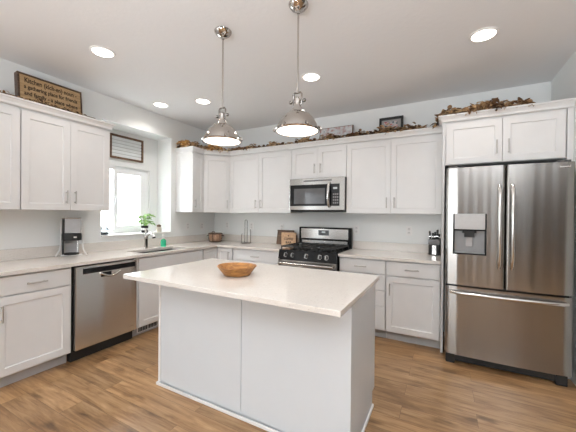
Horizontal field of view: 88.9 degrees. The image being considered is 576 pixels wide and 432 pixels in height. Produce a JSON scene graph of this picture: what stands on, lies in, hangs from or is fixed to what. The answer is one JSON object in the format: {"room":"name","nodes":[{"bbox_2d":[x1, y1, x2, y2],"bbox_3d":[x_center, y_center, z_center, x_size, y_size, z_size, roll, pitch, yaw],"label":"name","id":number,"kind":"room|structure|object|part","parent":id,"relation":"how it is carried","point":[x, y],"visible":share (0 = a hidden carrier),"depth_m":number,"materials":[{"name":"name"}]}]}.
{"room":"kitchen","nodes":[
{"label":"kitchen","id":0,"kind":"room"},
{"bbox_2d":[0,58,214,249],"bbox_3d":[-3.728,-0.052,0.985,0.420,2.749,9.600,1,0,28],"label":"wall","id":1,"kind":"structure","parent":0,"point":[160,134],"depth_m":3.81,"materials":[{"name":"white paint"}]},
{"bbox_2d":[0,102,19,209],"bbox_3d":[-2.506,-0.496,2.411,0.379,0.882,0.374,1,0,28],"label":"upper cabinet","id":2,"kind":"object","parent":1,"relation":"attached to","point":[9,114],"visible":1,"depth_m":2.45,"materials":[{"name":"white wood"}]},
{"bbox_2d":[0,92,115,129],"bbox_3d":[-2.306,-0.963,2.754,0.364,0.064,1.174,1,0,28],"label":"trim","id":3,"kind":"structure","parent":1,"relation":"attached to","point":[4,98],"depth_m":2.69,"materials":[{"name":"wood"}]},
{"bbox_2d":[0,90,94,118],"bbox_3d":[-2.214,-1.014,2.620,0.098,0.068,0.942,1,0,28],"label":"leaf garland","id":4,"kind":"object","parent":3,"relation":"on","point":[4,92],"visible":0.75,"depth_m":2.67,"materials":[{"name":"brown plant"}]},
{"bbox_2d":[19,108,109,210],"bbox_3d":[-2.239,-0.496,2.913,0.379,0.882,0.752,1,0,28],"label":"upper cabinet","id":5,"kind":"object","parent":1,"relation":"attached to","point":[65,164],"visible":0.98,"depth_m":2.79,"materials":[{"name":"white wood"}]},
{"bbox_3d":[-2.201,-0.481,2.679,0.020,0.850,0.373,1,0,28],"label":"door","id":6,"kind":"part","parent":5,"relation":"part of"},
{"bbox_2d":[14,71,82,114],"bbox_3d":[-2.274,-1.110,2.817,0.096,0.339,0.520,1,0,28],"label":"word sign","id":7,"kind":"object","parent":5,"relation":"on","point":[31,87],"visible":0.77,"depth_m":2.77,"materials":[{"name":"beige wood"}]},
{"bbox_3d":[-2.024,-0.481,3.010,0.020,0.850,0.375,1,0,28],"label":"door","id":8,"kind":"part","parent":5,"relation":"part of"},
{"bbox_2d":[0,234,208,261],"bbox_3d":[-1.999,0.358,3.761,0.020,0.104,3.028,1,0,28],"label":"backsplash","id":9,"kind":"structure","parent":1,"relation":"attached to","point":[47,251],"depth_m":3.36,"materials":[{"name":"stone"}]},
{"bbox_2d":[101,165,148,232],"bbox_3d":[-2.262,-0.219,4.025,0.100,0.890,0.745,1,0,28],"label":"window","id":10,"kind":"structure","parent":1,"relation":"in","point":[128,195],"depth_m":4.05,"materials":[{"name":"glass"}]},
{"bbox_3d":[-2.395,-0.220,3.856,0.004,0.808,0.239,1,0,28],"label":"fixed pane","id":11,"kind":"part","parent":10,"relation":"part of","materials":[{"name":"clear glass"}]},
{"bbox_3d":[-2.208,-0.219,4.098,0.037,0.800,0.475,1,0,28],"label":"sash","id":12,"kind":"part","parent":10,"relation":"part of","materials":[{"name":"plastic"}]},
{"bbox_3d":[-2.217,-0.219,4.083,0.004,0.708,0.338,1,0,28],"label":"sash pane","id":13,"kind":"part","parent":10,"relation":"part of","materials":[{"name":"clear glass"}]},
{"bbox_2d":[110,133,143,162],"bbox_3d":[-2.194,-0.918,4.000,0.027,0.314,0.475,1,0,28],"label":"wall sign","id":14,"kind":"object","parent":1,"relation":"attached to","point":[121,147],"visible":1,"depth_m":3.99,"materials":[{"name":"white wood"}]},
{"bbox_2d":[101,231,170,236],"bbox_3d":[-2.078,0.237,3.935,0.317,0.019,0.986,1,0,28],"label":"window sill","id":15,"kind":"structure","parent":1,"relation":"attached to","point":[154,232],"depth_m":3.82,"materials":[{"name":"wood"}]},
{"bbox_2d":[101,224,109,234],"bbox_3d":[-2.215,0.159,3.538,0.129,0.136,0.113,1,0,28],"label":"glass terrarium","id":16,"kind":"object","parent":15,"relation":"on","point":[105,230],"visible":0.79,"depth_m":3.51,"materials":[{"name":"glass"}]},
{"bbox_2d":[135,214,155,232],"bbox_3d":[-1.960,0.097,4.042,0.258,0.262,0.309,0,0,-26],"label":"potted plant","id":17,"kind":"object","parent":15,"relation":"on","point":[145,222],"visible":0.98,"depth_m":4.02,"materials":[{"name":"green plant"}]},
{"bbox_3d":[-1.982,0.180,4.059,0.096,0.095,0.096,1,0,28],"label":"pot","id":18,"kind":"part","parent":17,"relation":"part of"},
{"bbox_2d":[156,224,161,231],"bbox_3d":[-1.844,0.173,4.190,0.072,0.110,0.072,1,0,28],"label":"jar","id":19,"kind":"object","parent":15,"relation":"on","point":[158,228],"visible":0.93,"depth_m":4.16,"materials":[{"name":"beige ceramic"}]},
{"bbox_2d":[176,151,203,211],"bbox_3d":[-1.452,-0.496,4.386,0.379,0.882,0.227,1,0,28],"label":"upper cabinet","id":20,"kind":"object","parent":1,"relation":"attached to","point":[189,165],"visible":1,"depth_m":4.30,"materials":[{"name":"white wood"}]},
{"bbox_3d":[-1.325,-0.481,4.319,0.020,0.850,0.225,1,0,28],"label":"door","id":21,"kind":"part","parent":20,"relation":"part of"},
{"bbox_2d":[174,126,441,155],"bbox_3d":[-0.008,-0.947,3.756,3.510,0.064,0.556,1,0,28],"label":"trim","id":22,"kind":"structure","parent":20,"relation":"attached to","point":[430,130],"depth_m":3.79,"materials":[{"name":"wood"}]},
{"bbox_2d":[176,122,426,152],"bbox_3d":[-0.013,-1.029,3.988,3.428,0.182,0.527,1,0,19],"label":"leaf garland","id":23,"kind":"object","parent":22,"relation":"on","point":[186,143],"visible":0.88,"depth_m":3.86,"materials":[{"name":"brown plant"}]},
{"bbox_2d":[0,0,575,130],"bbox_3d":[-0.451,-1.427,-0.765,7.820,0.080,9.840,1,0,28],"label":"ceiling","id":24,"kind":"structure","parent":0,"point":[366,54],"depth_m":2.47,"materials":[{"name":"white paint"}]},
{"bbox_2d":[89,45,115,57],"bbox_3d":[-1.596,-1.409,2.527,0.196,0.008,0.196,1,0,28],"label":"recessed light","id":25,"kind":"object","parent":24,"relation":"in","point":[101,51],"visible":1,"depth_m":2.51,"materials":[{"name":"white"}]},
{"bbox_2d":[152,102,168,107],"bbox_3d":[-1.622,-1.416,3.742,0.196,0.008,0.196,1,0,28],"label":"recessed light","id":26,"kind":"object","parent":24,"relation":"in","point":[157,104],"visible":1,"depth_m":3.73,"materials":[{"name":"white"}]},
{"bbox_2d":[195,98,210,103],"bbox_3d":[-1.046,-1.410,3.611,0.196,0.008,0.196,1,0,28],"label":"recessed light","id":27,"kind":"object","parent":24,"relation":"in","point":[198,100],"visible":1,"depth_m":3.61,"materials":[{"name":"white"}]},
{"bbox_2d":[201,26,242,145],"bbox_3d":[-0.496,-0.980,2.227,0.310,0.844,0.324,1,0,28],"label":"pendant light","id":28,"kind":"object","parent":24,"relation":"hanging from","point":[221,133],"visible":1,"depth_m":2.18,"materials":[{"name":"silver metal"}]},
{"bbox_2d":[204,137,239,144],"bbox_3d":[-0.500,-0.565,2.229,0.272,0.014,0.272,1,0,28],"label":"diffuser","id":29,"kind":"object","parent":28,"relation":"attached to","point":[209,140],"depth_m":2.20,"materials":[{"name":"beige"}]},
{"bbox_2d":[218,112,226,123],"bbox_3d":[-0.499,-0.740,2.228,0.074,0.096,0.074,1,0,28],"label":"socket","id":30,"kind":"object","parent":28,"relation":"attached to","point":[222,116],"depth_m":2.21,"materials":[{"name":"silver metal"}]},
{"bbox_3d":[-0.500,-0.631,2.228,0.278,0.128,0.278,1,0,28],"label":"lamp shade","id":31,"kind":"part","parent":28,"relation":"part of","materials":[{"name":"silver metal"}]},
{"bbox_3d":[-0.495,-1.077,2.226,0.013,0.522,0.013,1,0,28],"label":"rod","id":32,"kind":"part","parent":28,"relation":"part of","materials":[{"name":"silver metal"}]},
{"bbox_2d":[273,0,321,136],"bbox_3d":[0.065,-0.973,1.932,0.310,0.844,0.324,1,0,28],"label":"pendant light","id":33,"kind":"object","parent":24,"relation":"hanging from","point":[297,122],"visible":1,"depth_m":1.89,"materials":[{"name":"silver metal"}]},
{"bbox_3d":[0.061,-0.625,1.933,0.278,0.128,0.278,1,0,28],"label":"lamp shade","id":34,"kind":"part","parent":33,"relation":"part of","materials":[{"name":"silver metal"}]},
{"bbox_2d":[292,97,302,109],"bbox_3d":[0.062,-0.733,1.933,0.074,0.096,0.074,1,0,28],"label":"socket","id":35,"kind":"object","parent":33,"relation":"attached to","point":[297,102],"depth_m":1.91,"materials":[{"name":"silver metal"}]},
{"bbox_2d":[277,125,317,135],"bbox_3d":[0.061,-0.558,1.934,0.272,0.014,0.272,1,0,28],"label":"diffuser","id":36,"kind":"object","parent":33,"relation":"attached to","point":[283,130],"depth_m":1.90,"materials":[{"name":"beige"}]},
{"bbox_3d":[0.066,-1.071,1.931,0.013,0.522,0.013,1,0,28],"label":"rod","id":37,"kind":"part","parent":33,"relation":"part of","materials":[{"name":"silver metal"}]},
{"bbox_2d":[302,72,320,81],"bbox_3d":[0.234,-1.394,2.950,0.196,0.008,0.196,1,0,28],"label":"recessed light","id":38,"kind":"object","parent":24,"relation":"in","point":[310,76],"visible":1,"depth_m":2.93,"materials":[{"name":"white"}]},
{"bbox_2d":[469,26,498,42],"bbox_3d":[1.492,-1.379,2.239,0.196,0.008,0.196,1,0,28],"label":"recessed light","id":39,"kind":"object","parent":24,"relation":"in","point":[484,34],"visible":1,"depth_m":2.23,"materials":[{"name":"white"}]},
{"bbox_2d":[0,327,575,431],"bbox_3d":[-0.478,1.392,-0.751,7.820,0.060,9.840,1,0,28],"label":"floor","id":40,"kind":"structure","parent":0,"point":[114,388],"depth_m":2.17,"materials":[{"name":"brown wood"}]},
{"bbox_2d":[0,267,70,387],"bbox_3d":[-2.307,0.887,2.522,0.655,0.881,0.529,1,0,28],"label":"base cabinet","id":41,"kind":"object","parent":40,"relation":"on","point":[35,307],"visible":0.98,"depth_m":2.38,"materials":[{"name":"white wood"}]},
{"bbox_3d":[-2.132,0.736,2.190,0.036,0.125,0.012,1,0,28],"label":"handle","id":42,"kind":"part","parent":41,"relation":"part of","materials":[{"name":"silver metal"}]},
{"bbox_3d":[-2.055,0.533,2.389,0.020,0.140,0.497,1,0,28],"label":"drawer","id":43,"kind":"part","parent":41,"relation":"part of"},
{"bbox_3d":[-2.030,0.534,2.376,0.036,0.012,0.135,1,0,28],"label":"handle","id":44,"kind":"part","parent":41,"relation":"part of","materials":[{"name":"silver metal"}]},
{"bbox_2d":[67,258,136,361],"bbox_3d":[-2.020,0.892,3.025,0.632,0.871,0.606,1,0,28],"label":"dishwasher","id":45,"kind":"object","parent":40,"relation":"on","point":[103,302],"visible":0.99,"depth_m":2.83,"materials":[{"name":"silver metal"}]},
{"bbox_3d":[-1.861,1.273,2.942,0.060,0.112,0.598,1,0,28],"label":"kick plate","id":46,"kind":"part","parent":45,"relation":"part of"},
{"bbox_3d":[-1.744,0.568,2.897,0.031,0.055,0.201,1,0,28],"label":"handle","id":47,"kind":"part","parent":45,"relation":"part of","materials":[{"name":"silver metal"}]},
{"bbox_2d":[132,249,202,336],"bbox_3d":[-1.672,0.886,3.749,0.619,0.881,0.975,1,0,28],"label":"base cabinet","id":48,"kind":"object","parent":40,"relation":"on","point":[147,311],"visible":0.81,"depth_m":3.34,"materials":[{"name":"white wood"}]},
{"bbox_2d":[137,321,157,332],"bbox_3d":[-1.622,1.273,3.389,0.009,0.075,0.270,1,0,28],"label":"vent","id":49,"kind":"object","parent":48,"relation":"attached to","point":[148,327],"depth_m":3.38,"materials":[{"name":"white plastic"}]},
{"bbox_3d":[-1.518,0.915,3.404,0.020,0.596,0.470,1,0,28],"label":"door","id":50,"kind":"part","parent":48,"relation":"part of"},
{"bbox_2d":[202,247,233,259],"bbox_3d":[-1.105,0.888,4.513,0.900,0.881,0.900,1,0,28],"label":"base cabinet","id":51,"kind":"object","parent":40,"relation":"on","point":[224,253],"visible":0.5,"depth_m":4.20,"materials":[{"name":"white wood"}]},
{"bbox_2d":[0,240,286,275],"bbox_3d":[-1.261,0.434,3.378,1.685,0.030,3.048,1,0,28],"label":"countertop","id":52,"kind":"structure","parent":51,"relation":"on","point":[12,267],"depth_m":3.08,"materials":[{"name":"stone"}]},
{"bbox_2d":[55,217,86,256],"bbox_3d":[-2.241,0.213,3.040,0.268,0.394,0.127,0,0,-34],"label":"coffee machine","id":53,"kind":"object","parent":52,"relation":"on","point":[70,228],"visible":1,"depth_m":3.02,"materials":[{"name":"silver metal"}]},
{"bbox_3d":[-2.323,0.231,2.974,0.020,0.358,0.099,0,0,-8],"label":"leg","id":54,"kind":"part","parent":53,"relation":"part of","materials":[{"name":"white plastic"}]},
{"bbox_3d":[-2.235,0.021,3.034,0.162,0.010,0.107,0,0,-34],"label":"lid","id":55,"kind":"part","parent":53,"relation":"part of","materials":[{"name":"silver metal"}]},
{"bbox_2d":[64,252,78,254],"bbox_3d":[-2.244,0.389,3.043,0.132,0.022,0.099,0,0,-34],"label":"drip tray","id":56,"kind":"object","parent":53,"relation":"on","point":[66,253],"depth_m":3.02,"materials":[{"name":"plastic"}]},
{"bbox_3d":[-2.262,0.317,3.074,0.117,0.129,0.014,0,0,-34],"label":"splash plate","id":57,"kind":"part","parent":53,"relation":"part of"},
{"bbox_3d":[-2.228,0.102,3.041,0.135,0.150,0.095,0,0,-34],"label":"water tank","id":58,"kind":"part","parent":53,"relation":"part of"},
{"bbox_3d":[-2.149,0.232,3.091,0.099,0.358,0.020,1,0,30],"label":"leg","id":59,"kind":"part","parent":53,"relation":"part of","materials":[{"name":"white plastic"}]},
{"bbox_2d":[143,229,155,248],"bbox_3d":[-1.727,0.288,3.660,0.251,0.252,0.060,1,0,40],"label":"tap","id":60,"kind":"object","parent":52,"relation":"on","point":[146,234],"visible":1,"depth_m":3.70,"materials":[{"name":"silver metal"}]},
{"bbox_3d":[-1.715,0.238,3.655,0.226,0.084,0.044,1,0,40],"label":"spout","id":61,"kind":"part","parent":60,"relation":"part of","materials":[{"name":"silver metal"}]},
{"bbox_2d":[139,249,174,252],"bbox_3d":[-1.598,0.544,3.634,0.323,0.198,0.668,1,0,28],"label":"sink","id":62,"kind":"object","parent":52,"relation":"in","point":[164,249],"visible":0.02,"depth_m":3.79,"materials":[{"name":"metal"}]},
{"bbox_2d":[160,234,165,246],"bbox_3d":[-1.685,0.330,3.969,0.082,0.165,0.064,1,0,28],"label":"soap bottle","id":63,"kind":"object","parent":52,"relation":"on","point":[163,241],"visible":1,"depth_m":3.94,"materials":[{"name":"green plastic"}]},
{"bbox_2d":[207,231,223,241],"bbox_3d":[-1.158,0.325,4.686,0.233,0.178,0.226,0,0,-44],"label":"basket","id":64,"kind":"object","parent":52,"relation":"on","point":[215,236],"visible":1,"depth_m":4.61,"materials":[{"name":"brown wicker"}]},
{"bbox_2d":[209,234,221,240],"bbox_3d":[-1.159,0.344,4.686,0.200,0.116,0.200,1,0,-1],"label":"pot","id":65,"kind":"object","parent":64,"relation":"on","point":[212,237],"depth_m":4.61,"materials":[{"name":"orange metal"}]},
{"bbox_2d":[240,220,250,243],"bbox_3d":[-0.646,0.238,4.514,0.180,0.363,0.180,1,0,11],"label":"paper towel holder","id":66,"kind":"object","parent":52,"relation":"on","point":[244,242],"visible":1,"depth_m":4.50,"materials":[{"name":"silver metal"}]},
{"bbox_2d":[276,230,293,243],"bbox_3d":[-0.042,0.318,4.400,0.279,0.216,0.065,1,0,28],"label":"serving board","id":67,"kind":"object","parent":52,"relation":"on","point":[279,231],"visible":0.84,"depth_m":4.43,"materials":[{"name":"brown wood"}]},
{"bbox_2d":[281,232,296,244],"bbox_3d":[0.018,0.333,4.239,0.232,0.187,0.044,1,0,21],"label":"sign","id":68,"kind":"object","parent":52,"relation":"on","point":[286,237],"visible":0.98,"depth_m":4.22,"materials":[{"name":"brown wood"}]},
{"bbox_3d":[-1.109,0.838,4.167,0.020,0.750,0.268,1,0,28],"label":"door","id":69,"kind":"part","parent":51,"relation":"part of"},
{"bbox_3d":[-0.906,0.840,4.227,0.268,0.750,0.020,1,0,28],"label":"door","id":70,"kind":"part","parent":51,"relation":"part of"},
{"bbox_2d":[233,248,278,264],"bbox_3d":[-0.304,0.897,4.224,0.779,0.881,0.655,1,0,28],"label":"base cabinet","id":71,"kind":"object","parent":40,"relation":"on","point":[245,255],"visible":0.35,"depth_m":3.96,"materials":[{"name":"white wood"}]},
{"bbox_2d":[156,284,374,431],"bbox_3d":[-0.187,0.908,2.265,1.584,0.881,0.693,1,0,28],"label":"kitchen island","id":72,"kind":"object","parent":40,"relation":"on","point":[270,368],"visible":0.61,"depth_m":1.88,"materials":[{"name":"white wood"}]},
{"bbox_3d":[-1.019,0.888,2.338,0.022,0.858,0.014,1,0,28],"label":"corner trim","id":73,"kind":"part","parent":72,"relation":"part of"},
{"bbox_3d":[-0.660,0.889,2.148,0.789,0.852,0.010,1,0,28],"label":"panel","id":74,"kind":"part","parent":72,"relation":"part of","materials":[{"name":"wood"}]},
{"bbox_3d":[-0.351,1.338,1.967,1.582,0.021,0.012,1,0,28],"label":"shoe molding","id":75,"kind":"part","parent":72,"relation":"part of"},
{"bbox_2d":[123,258,379,316],"bbox_3d":[-0.261,0.450,2.166,1.645,0.030,0.930,1,0,28],"label":"island countertop","id":76,"kind":"structure","parent":72,"relation":"on","point":[326,292],"depth_m":1.91,"materials":[{"name":"stone"}]},
{"bbox_2d":[217,262,256,276],"bbox_3d":[-0.372,0.396,2.154,0.290,0.074,0.250,1,0,0],"label":"wooden bowl","id":77,"kind":"object","parent":76,"relation":"on","point":[234,269],"visible":1,"depth_m":2.10,"materials":[{"name":"brown wood"}]},
{"bbox_3d":[0.010,0.898,1.790,0.723,0.852,0.010,1,0,28],"label":"panel","id":78,"kind":"part","parent":72,"relation":"part of","materials":[{"name":"wood"}]},
{"bbox_3d":[0.338,0.905,1.613,0.020,0.858,0.014,1,0,28],"label":"corner trim","id":79,"kind":"part","parent":72,"relation":"part of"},
{"bbox_3d":[0.488,0.916,1.888,0.012,0.881,0.611,1,0,28],"label":"panel","id":80,"kind":"part","parent":72,"relation":"part of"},
{"bbox_3d":[0.476,1.346,1.847,0.012,0.021,0.555,1,0,28],"label":"shoe molding","id":81,"kind":"part","parent":72,"relation":"part of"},
{"bbox_2d":[277,226,352,270],"bbox_3d":[0.354,0.751,3.800,0.766,1.189,0.748,1,0,28],"label":"gas range","id":82,"kind":"object","parent":40,"relation":"on","point":[317,247],"visible":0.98,"depth_m":3.69,"materials":[{"name":"black metal"}]},
{"bbox_3d":[0.196,0.582,3.499,0.712,0.026,0.069,1,0,28],"label":"oven handle","id":83,"kind":"part","parent":82,"relation":"part of","materials":[{"name":"silver metal"}]},
{"bbox_3d":[0.219,0.837,3.549,0.758,0.580,0.043,1,0,28],"label":"oven door","id":84,"kind":"part","parent":82,"relation":"part of","materials":[{"name":"silver metal"}]},
{"bbox_3d":[0.223,0.485,3.548,0.762,0.113,0.044,1,0,28],"label":"control panel","id":85,"kind":"part","parent":82,"relation":"part of","materials":[{"name":"metal"}]},
{"bbox_2d":[281,247,350,253],"bbox_3d":[0.360,0.433,3.804,0.766,0.016,0.575,1,0,28],"label":"cooktop","id":86,"kind":"object","parent":82,"relation":"in","point":[289,250],"depth_m":3.62,"materials":[{"name":"black metal"}]},
{"bbox_3d":[0.496,0.372,4.057,0.666,0.060,0.006,1,0,28],"label":"vent trim","id":87,"kind":"part","parent":82,"relation":"part of","materials":[{"name":"silver metal"}]},
{"bbox_3d":[0.496,0.248,4.058,0.691,0.138,0.005,1,0,28],"label":"backguard panel","id":88,"kind":"part","parent":82,"relation":"part of","materials":[{"name":"silver metal"}]},
{"bbox_2d":[339,257,386,337],"bbox_3d":[0.957,0.912,3.551,0.522,0.881,0.655,1,0,28],"label":"base cabinet","id":89,"kind":"object","parent":40,"relation":"on","point":[347,264],"visible":0.43,"depth_m":3.22,"materials":[{"name":"white wood"}]},
{"bbox_3d":[0.829,0.724,3.300,0.507,0.156,0.020,1,0,28],"label":"drawer","id":90,"kind":"part","parent":89,"relation":"part of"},
{"bbox_3d":[0.830,0.559,3.299,0.507,0.146,0.020,1,0,28],"label":"drawer","id":91,"kind":"part","parent":89,"relation":"part of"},
{"bbox_3d":[0.825,1.110,3.302,0.507,0.252,0.020,1,0,28],"label":"drawer","id":92,"kind":"part","parent":89,"relation":"part of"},
{"bbox_3d":[0.827,0.893,3.301,0.507,0.154,0.020,1,0,28],"label":"drawer","id":93,"kind":"part","parent":89,"relation":"part of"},
{"bbox_2d":[386,260,440,348],"bbox_3d":[1.421,0.918,3.303,0.523,0.881,0.655,1,0,28],"label":"base cabinet","id":94,"kind":"object","parent":40,"relation":"on","point":[413,289],"visible":0.97,"depth_m":3.05,"materials":[{"name":"white wood"}]},
{"bbox_2d":[338,248,440,263],"bbox_3d":[1.195,0.457,3.429,1.052,0.030,0.646,1,0,28],"label":"countertop","id":95,"kind":"structure","parent":94,"relation":"on","point":[416,257],"depth_m":3.29,"materials":[{"name":"stone"}]},
{"bbox_2d":[428,230,440,254],"bbox_3d":[1.692,0.302,3.388,0.120,0.289,0.108,1,0,34],"label":"knife block","id":96,"kind":"object","parent":95,"relation":"on","point":[434,243],"visible":1,"depth_m":3.35,"materials":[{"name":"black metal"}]},
{"bbox_3d":[1.665,0.387,3.345,0.042,0.104,0.004,1,0,34],"label":"plate","id":97,"kind":"part","parent":96,"relation":"part of","materials":[{"name":"silver metal"}]},
{"bbox_3d":[1.290,0.564,3.054,0.510,0.146,0.020,1,0,28],"label":"drawer","id":98,"kind":"part","parent":94,"relation":"part of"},
{"bbox_2d":[440,107,573,378],"bbox_3d":[2.090,0.222,2.943,0.972,2.289,0.660,1,0,28],"label":"tall cabinet","id":99,"kind":"object","parent":40,"relation":"on","point":[543,136],"visible":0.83,"depth_m":2.67,"materials":[{"name":"white wood"}]},
{"bbox_3d":[1.682,0.217,3.188,0.022,2.289,0.613,1,0,28],"label":"panel","id":100,"kind":"part","parent":99,"relation":"part of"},
{"bbox_3d":[1.764,-0.699,2.795,0.447,0.396,0.020,1,0,28],"label":"door","id":101,"kind":"part","parent":99,"relation":"part of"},
{"bbox_2d":[430,97,535,127],"bbox_3d":[1.787,-1.009,2.819,0.338,0.159,0.906,0,0,-42],"label":"leaf garland","id":102,"kind":"object","parent":99,"relation":"on","point":[491,104],"visible":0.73,"depth_m":2.71,"materials":[{"name":"brown plant"}]},
{"bbox_2d":[438,98,575,130],"bbox_3d":[2.013,-0.949,2.814,1.010,0.064,0.364,1,0,28],"label":"trim","id":103,"kind":"structure","parent":99,"relation":"on","point":[563,103],"depth_m":2.64,"materials":[{"name":"wood"}]},
{"bbox_3d":[2.155,-0.694,2.587,0.430,0.396,0.020,1,0,28],"label":"door","id":104,"kind":"part","parent":99,"relation":"part of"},
{"bbox_3d":[2.510,0.227,2.741,0.040,2.289,0.620,1,0,28],"label":"panel","id":105,"kind":"part","parent":99,"relation":"part of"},
{"bbox_2d":[444,159,574,386],"bbox_3d":[2.018,0.456,2.818,0.894,1.822,0.851,1,0,28],"label":"refrigerator","id":106,"kind":"object","parent":40,"relation":"on","point":[509,259],"visible":1,"depth_m":2.47,"materials":[{"name":"silver metal"}]},
{"bbox_3d":[1.636,0.050,2.647,0.232,0.139,0.062,1,0,28],"label":"control panel","id":107,"kind":"part","parent":106,"relation":"part of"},
{"bbox_3d":[1.676,0.095,2.646,0.444,1.064,0.095,1,0,28],"label":"door","id":108,"kind":"part","parent":106,"relation":"part of","materials":[{"name":"silver metal"}]},
{"bbox_3d":[1.800,0.094,2.496,0.030,0.727,0.077,1,0,28],"label":"handle","id":109,"kind":"part","parent":106,"relation":"part of","materials":[{"name":"silver metal"}]},
{"bbox_3d":[1.866,0.957,2.544,0.894,0.624,0.095,1,0,28],"label":"freezer drawer","id":110,"kind":"part","parent":106,"relation":"part of","materials":[{"name":"silver metal"}]},
{"bbox_3d":[1.837,0.695,2.481,0.826,0.029,0.078,1,0,28],"label":"handle","id":111,"kind":"part","parent":106,"relation":"part of","materials":[{"name":"silver metal"}]},
{"bbox_3d":[1.879,0.095,2.454,0.030,0.727,0.077,1,0,28],"label":"handle","id":112,"kind":"part","parent":106,"relation":"part of","materials":[{"name":"silver metal"}]},
{"bbox_3d":[2.072,0.100,2.434,0.444,1.064,0.095,1,0,28],"label":"door","id":113,"kind":"part","parent":106,"relation":"part of","materials":[{"name":"silver metal"}]},
{"bbox_2d":[214,81,550,331],"bbox_3d":[0.594,-0.028,4.186,5.030,2.749,0.120,1,0,28],"label":"wall","id":114,"kind":"structure","parent":0,"point":[391,228],"depth_m":3.84,"materials":[{"name":"white paint"}]},
{"bbox_2d":[200,154,230,212],"bbox_3d":[-1.151,-0.495,4.700,0.613,0.882,0.614,1,0,28],"label":"upper cabinet","id":115,"kind":"object","parent":114,"relation":"attached to","point":[216,167],"visible":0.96,"depth_m":4.47,"materials":[{"name":"white wood"}]},
{"bbox_2d":[221,234,298,243],"bbox_3d":[-0.547,0.367,4.714,1.686,0.104,0.020,1,0,28],"label":"backsplash","id":116,"kind":"structure","parent":114,"relation":"attached to","point":[230,237],"depth_m":4.72,"materials":[{"name":"stone"}]},
{"bbox_2d":[230,149,301,212],"bbox_3d":[-0.354,-0.486,4.407,1.073,0.882,0.379,1,0,28],"label":"upper cabinet","id":117,"kind":"object","parent":114,"relation":"attached to","point":[259,182],"visible":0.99,"depth_m":4.25,"materials":[{"name":"white wood"}]},
{"bbox_3d":[-0.658,-0.475,4.407,0.534,0.850,0.020,1,0,28],"label":"door","id":118,"kind":"part","parent":117,"relation":"part of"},
{"bbox_3d":[-0.185,-0.469,4.154,0.534,0.850,0.020,1,0,28],"label":"door","id":119,"kind":"part","parent":117,"relation":"part of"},
{"bbox_2d":[292,144,346,178],"bbox_3d":[0.463,-0.706,3.971,0.766,0.422,0.379,1,0,28],"label":"upper cabinet","id":120,"kind":"object","parent":114,"relation":"attached to","point":[330,160],"visible":0.95,"depth_m":3.82,"materials":[{"name":"white wood"}]},
{"bbox_3d":[0.226,-0.694,3.935,0.381,0.390,0.020,1,0,28],"label":"door","id":121,"kind":"part","parent":120,"relation":"part of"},
{"bbox_2d":[289,177,346,211],"bbox_3d":[0.434,-0.271,3.927,0.763,0.436,0.468,1,0,28],"label":"microwave oven","id":122,"kind":"object","parent":120,"relation":"attached to","point":[327,194],"visible":0.97,"depth_m":3.76,"materials":[{"name":"silver metal"}]},
{"bbox_3d":[0.274,-0.257,3.817,0.435,0.200,0.002,1,0,28],"label":"viewing pane","id":123,"kind":"part","parent":122,"relation":"part of","materials":[{"name":"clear glass"}]},
{"bbox_3d":[0.506,-0.269,3.667,0.036,0.324,0.077,1,0,28],"label":"handle","id":124,"kind":"part","parent":122,"relation":"part of","materials":[{"name":"silver metal"}]},
{"bbox_3d":[0.588,-0.266,3.650,0.099,0.265,0.002,1,0,28],"label":"control panel","id":125,"kind":"part","parent":122,"relation":"part of","materials":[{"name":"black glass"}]},
{"bbox_3d":[0.564,-0.690,3.754,0.381,0.390,0.020,1,0,28],"label":"door","id":126,"kind":"part","parent":120,"relation":"part of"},
{"bbox_2d":[319,125,353,139],"bbox_3d":[0.645,-1.061,3.962,0.470,0.287,0.060,1,0,28],"label":"floral canvas","id":127,"kind":"object","parent":120,"relation":"on","point":[341,130],"visible":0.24,"depth_m":3.94,"materials":[{"name":"white fabric"}]},
{"bbox_2d":[354,226,358,233],"bbox_3d":[0.918,0.186,3.939,0.070,0.114,0.009,1,0,28],"label":"wall outlet","id":128,"kind":"object","parent":114,"relation":"attached to","point":[356,228],"visible":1,"depth_m":3.94,"materials":[{"name":"white plastic"}]},
{"bbox_2d":[346,133,442,213],"bbox_3d":[1.266,-0.467,3.542,1.053,0.882,0.379,1,0,28],"label":"upper cabinet","id":129,"kind":"object","parent":114,"relation":"attached to","point":[403,175],"visible":0.99,"depth_m":3.39,"materials":[{"name":"white wood"}]},
{"bbox_3d":[0.966,-0.455,3.540,0.524,0.850,0.020,1,0,28],"label":"door","id":130,"kind":"part","parent":129,"relation":"part of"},
{"bbox_2d":[379,115,403,130],"bbox_3d":[1.271,-1.069,3.626,0.284,0.317,0.067,1,0,28],"label":"photo frame","id":131,"kind":"object","parent":129,"relation":"on","point":[397,121],"visible":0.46,"depth_m":3.62,"materials":[{"name":"wood"}]},
{"bbox_2d":[384,121,396,128],"bbox_3d":[1.266,-1.072,3.626,0.156,0.200,0.029,1,0,28],"label":"photograph","id":132,"kind":"object","parent":131,"relation":"attached to","point":[392,123],"depth_m":3.63},
{"bbox_3d":[1.430,-0.450,3.292,0.524,0.850,0.020,1,0,28],"label":"door","id":133,"kind":"part","parent":129,"relation":"part of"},
{"bbox_2d":[353,241,440,253],"bbox_3d":[1.343,0.390,3.705,1.052,0.104,0.020,1,0,28],"label":"backsplash","id":134,"kind":"structure","parent":114,"relation":"attached to","point":[387,246],"depth_m":3.71,"materials":[{"name":"stone"}]},
{"bbox_2d":[406,226,411,235],"bbox_3d":[1.496,0.186,3.630,0.070,0.114,0.009,1,0,28],"label":"wall outlet","id":135,"kind":"object","parent":114,"relation":"attached to","point":[408,228],"visible":1,"depth_m":3.63,"materials":[{"name":"white plastic"}]},
{"bbox_2d":[551,51,575,385],"bbox_3d":[3.714,0.013,1.857,2.910,2.749,1.050,1,0,28],"label":"wall","id":136,"kind":"structure","parent":0,"point":[563,85],"depth_m":2.47,"materials":[{"name":"white paint"}]}
]}

